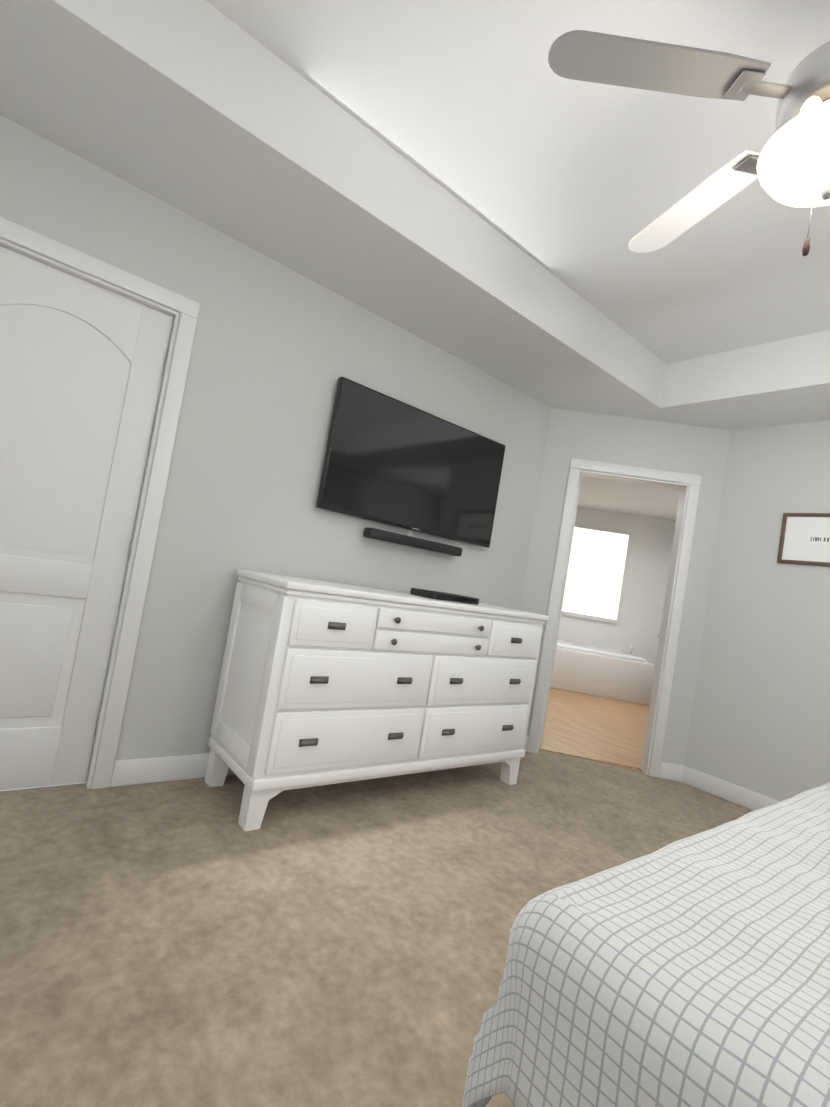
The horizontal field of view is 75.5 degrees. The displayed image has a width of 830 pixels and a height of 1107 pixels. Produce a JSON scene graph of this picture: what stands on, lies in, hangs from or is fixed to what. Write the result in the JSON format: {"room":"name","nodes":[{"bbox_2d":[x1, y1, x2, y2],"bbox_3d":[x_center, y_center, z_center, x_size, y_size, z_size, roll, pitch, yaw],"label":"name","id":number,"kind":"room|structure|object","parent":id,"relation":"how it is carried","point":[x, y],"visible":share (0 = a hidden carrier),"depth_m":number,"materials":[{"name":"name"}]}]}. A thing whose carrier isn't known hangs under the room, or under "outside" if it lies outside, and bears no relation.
{"room":"bedroom","nodes":[
{"label":"bedroom","id":0,"kind":"room"},
{"bbox_2d":[0,115,550,784],"bbox_3d":[-0.935,-0.347,2.498,4.470,2.750,0.120,11,-3,-39],"label":"wall","id":1,"kind":"structure","parent":0,"point":[278,349],"depth_m":2.51,"materials":[{"name":"grey paint"}]},
{"bbox_2d":[0,246,172,790],"bbox_3d":[-1.481,-0.091,2.032,0.762,2.004,0.094,11,-3,-39],"label":"door","id":2,"kind":"structure","parent":1,"relation":"in","point":[82,365],"depth_m":2.12,"materials":[{"name":"white wood"}]},
{"bbox_2d":[0,216,199,788],"bbox_3d":[-1.500,-0.130,2.057,0.920,2.100,0.140,11,-3,-39],"label":"door frame","id":3,"kind":"structure","parent":1,"relation":"attached to","point":[158,465],"depth_m":2.25,"materials":[{"name":"white wood"}]},
{"bbox_2d":[407,530,412,536],"bbox_3d":[-0.032,-0.113,3.150,0.030,0.050,0.014,11,-3,-39],"label":"cord cover","id":4,"kind":"object","parent":1,"relation":"attached to","point":[409,532],"visible":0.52,"depth_m":3.14,"materials":[{"name":"white plastic"}]},
{"bbox_2d":[316,377,505,547],"bbox_3d":[0.040,-0.474,3.144,1.270,0.685,0.064,11,-3,-39],"label":"television","id":5,"kind":"object","parent":1,"relation":"attached to","point":[388,460],"depth_m":3.04,"materials":[{"name":"black plastic"}]},
{"bbox_2d":[363,527,461,555],"bbox_3d":[0.000,-0.063,3.131,0.706,0.055,0.088,11,-3,-39],"label":"soundbar","id":6,"kind":"object","parent":1,"relation":"attached to","point":[391,537],"visible":0.98,"depth_m":3.06,"materials":[{"name":"black plastic"}]},
{"bbox_2d":[110,735,779,810],"bbox_3d":[1.238,1.312,1.661,7.030,0.110,4.110,11,-3,-39],"label":"baseboard","id":7,"kind":"structure","parent":1,"relation":"attached to","point":[126,772],"depth_m":2.47,"materials":[{"name":"white wood"}]},
{"bbox_2d":[0,750,752,1106],"bbox_3d":[1.221,1.416,1.657,7.150,0.100,4.230,11,-3,-39],"label":"floor carpet","id":8,"kind":"object","parent":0,"point":[192,944],"visible":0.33,"depth_m":1.58,"materials":[{"name":"beige carpet"}]},
{"bbox_2d":[205,569,548,830],"bbox_3d":[-0.098,0.701,2.774,1.660,0.980,0.566,11,-3,-39],"label":"dresser","id":9,"kind":"object","parent":8,"relation":"on","point":[321,683],"visible":1,"depth_m":2.38,"materials":[{"name":"white wood"}]},
{"bbox_2d":[410,588,478,604],"bbox_3d":[0.166,0.236,2.950,0.340,0.036,0.202,11,-3,-39],"label":"cable box","id":10,"kind":"object","parent":9,"relation":"on","point":[443,596],"visible":1,"depth_m":2.86,"materials":[{"name":"black plastic"}]},
{"bbox_2d":[462,782,829,1106],"bbox_3d":[1.489,0.740,0.572,1.941,1.218,2.151,11,-3,-39],"label":"bed","id":11,"kind":"object","parent":8,"relation":"on","point":[692,971],"visible":1,"depth_m":0.72,"materials":[{"name":"white fabric"}]},
{"bbox_2d":[0,0,829,520],"bbox_3d":[1.367,-1.163,3.567,8.840,0.300,7.257,11,-3,-39],"label":"ceiling","id":12,"kind":"structure","parent":0,"point":[208,114],"depth_m":2.19,"materials":[{"name":"white paint"}]},
{"bbox_2d":[206,0,829,363],"bbox_3d":[1.023,-1.527,1.240,4.300,0.100,3.100,11,-3,-39],"label":"ceiling","id":13,"kind":"structure","parent":0,"point":[483,111],"depth_m":1.96,"materials":[{"name":"white paint"}]},
{"bbox_2d":[548,30,829,255],"bbox_3d":[0.997,-1.027,1.222,1.227,0.894,1.260,11,-3,-39],"label":"ceiling fan","id":14,"kind":"object","parent":13,"relation":"hanging from","point":[789,165],"visible":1,"depth_m":1.20,"materials":[{"name":"silver metal"}]},
{"bbox_2d":[538,688,648,770],"bbox_3d":[1.725,1.668,5.672,3.000,0.083,3.779,9,-3,6],"label":"floor","id":15,"kind":"structure","parent":0,"point":[596,728],"depth_m":4.80,"materials":[{"name":"brown wood"}]},
{"bbox_2d":[550,640,654,705],"bbox_3d":[2.200,1.433,7.060,1.550,0.656,0.945,9,-3,6],"label":"bathtub","id":16,"kind":"object","parent":15,"relation":"on","point":[604,672],"visible":0.69,"depth_m":6.58,"materials":[{"name":"white ceramic"}]},
{"bbox_2d":[557,507,675,664],"bbox_3d":[1.960,0.277,5.784,3.200,2.750,3.880,9,-3,6],"label":"wall","id":17,"kind":"structure","parent":0,"point":[638,627],"depth_m":7.51,"materials":[{"name":"white paint"}]},
{"bbox_2d":[561,524,632,623],"bbox_3d":[2.444,0.260,7.563,1.050,1.300,0.049,9,-3,6],"label":"bathroom window","id":18,"kind":"structure","parent":17,"relation":"in","point":[597,573],"depth_m":7.56,"materials":[{"name":"white glass"}]},
{"bbox_2d":[520,408,730,771],"bbox_3d":[1.433,0.103,3.835,1.244,2.750,0.120,9,-3,6],"label":"wall","id":19,"kind":"structure","parent":0,"point":[668,446],"depth_m":3.79,"materials":[{"name":"grey paint"}]},
{"bbox_2d":[539,476,581,746],"bbox_3d":[1.100,0.436,4.303,0.548,2.003,0.545,11,-3,-39],"label":"bathroom door","id":20,"kind":"structure","parent":19,"relation":"in","point":[559,617],"depth_m":3.93,"materials":[{"name":"white wood"}]},
{"bbox_2d":[526,458,701,777],"bbox_3d":[1.396,0.426,3.810,0.900,2.100,0.140,9,-3,6],"label":"door frame","id":21,"kind":"structure","parent":19,"relation":"attached to","point":[633,474],"depth_m":3.76,"materials":[{"name":"white wood"}]},
{"bbox_2d":[684,420,829,801],"bbox_3d":[2.437,0.244,3.299,0.120,2.750,1.140,11,-3,-39],"label":"wall","id":22,"kind":"structure","parent":0,"point":[760,719],"depth_m":3.42,"materials":[{"name":"grey paint"}]},
{"bbox_2d":[777,513,829,566],"bbox_3d":[2.516,-0.079,3.167,0.020,0.320,0.620,11,-3,-39],"label":"framed picture","id":23,"kind":"object","parent":22,"relation":"attached to","point":[804,538],"visible":1,"depth_m":3.30,"materials":[{"name":"white paper"}]}
]}

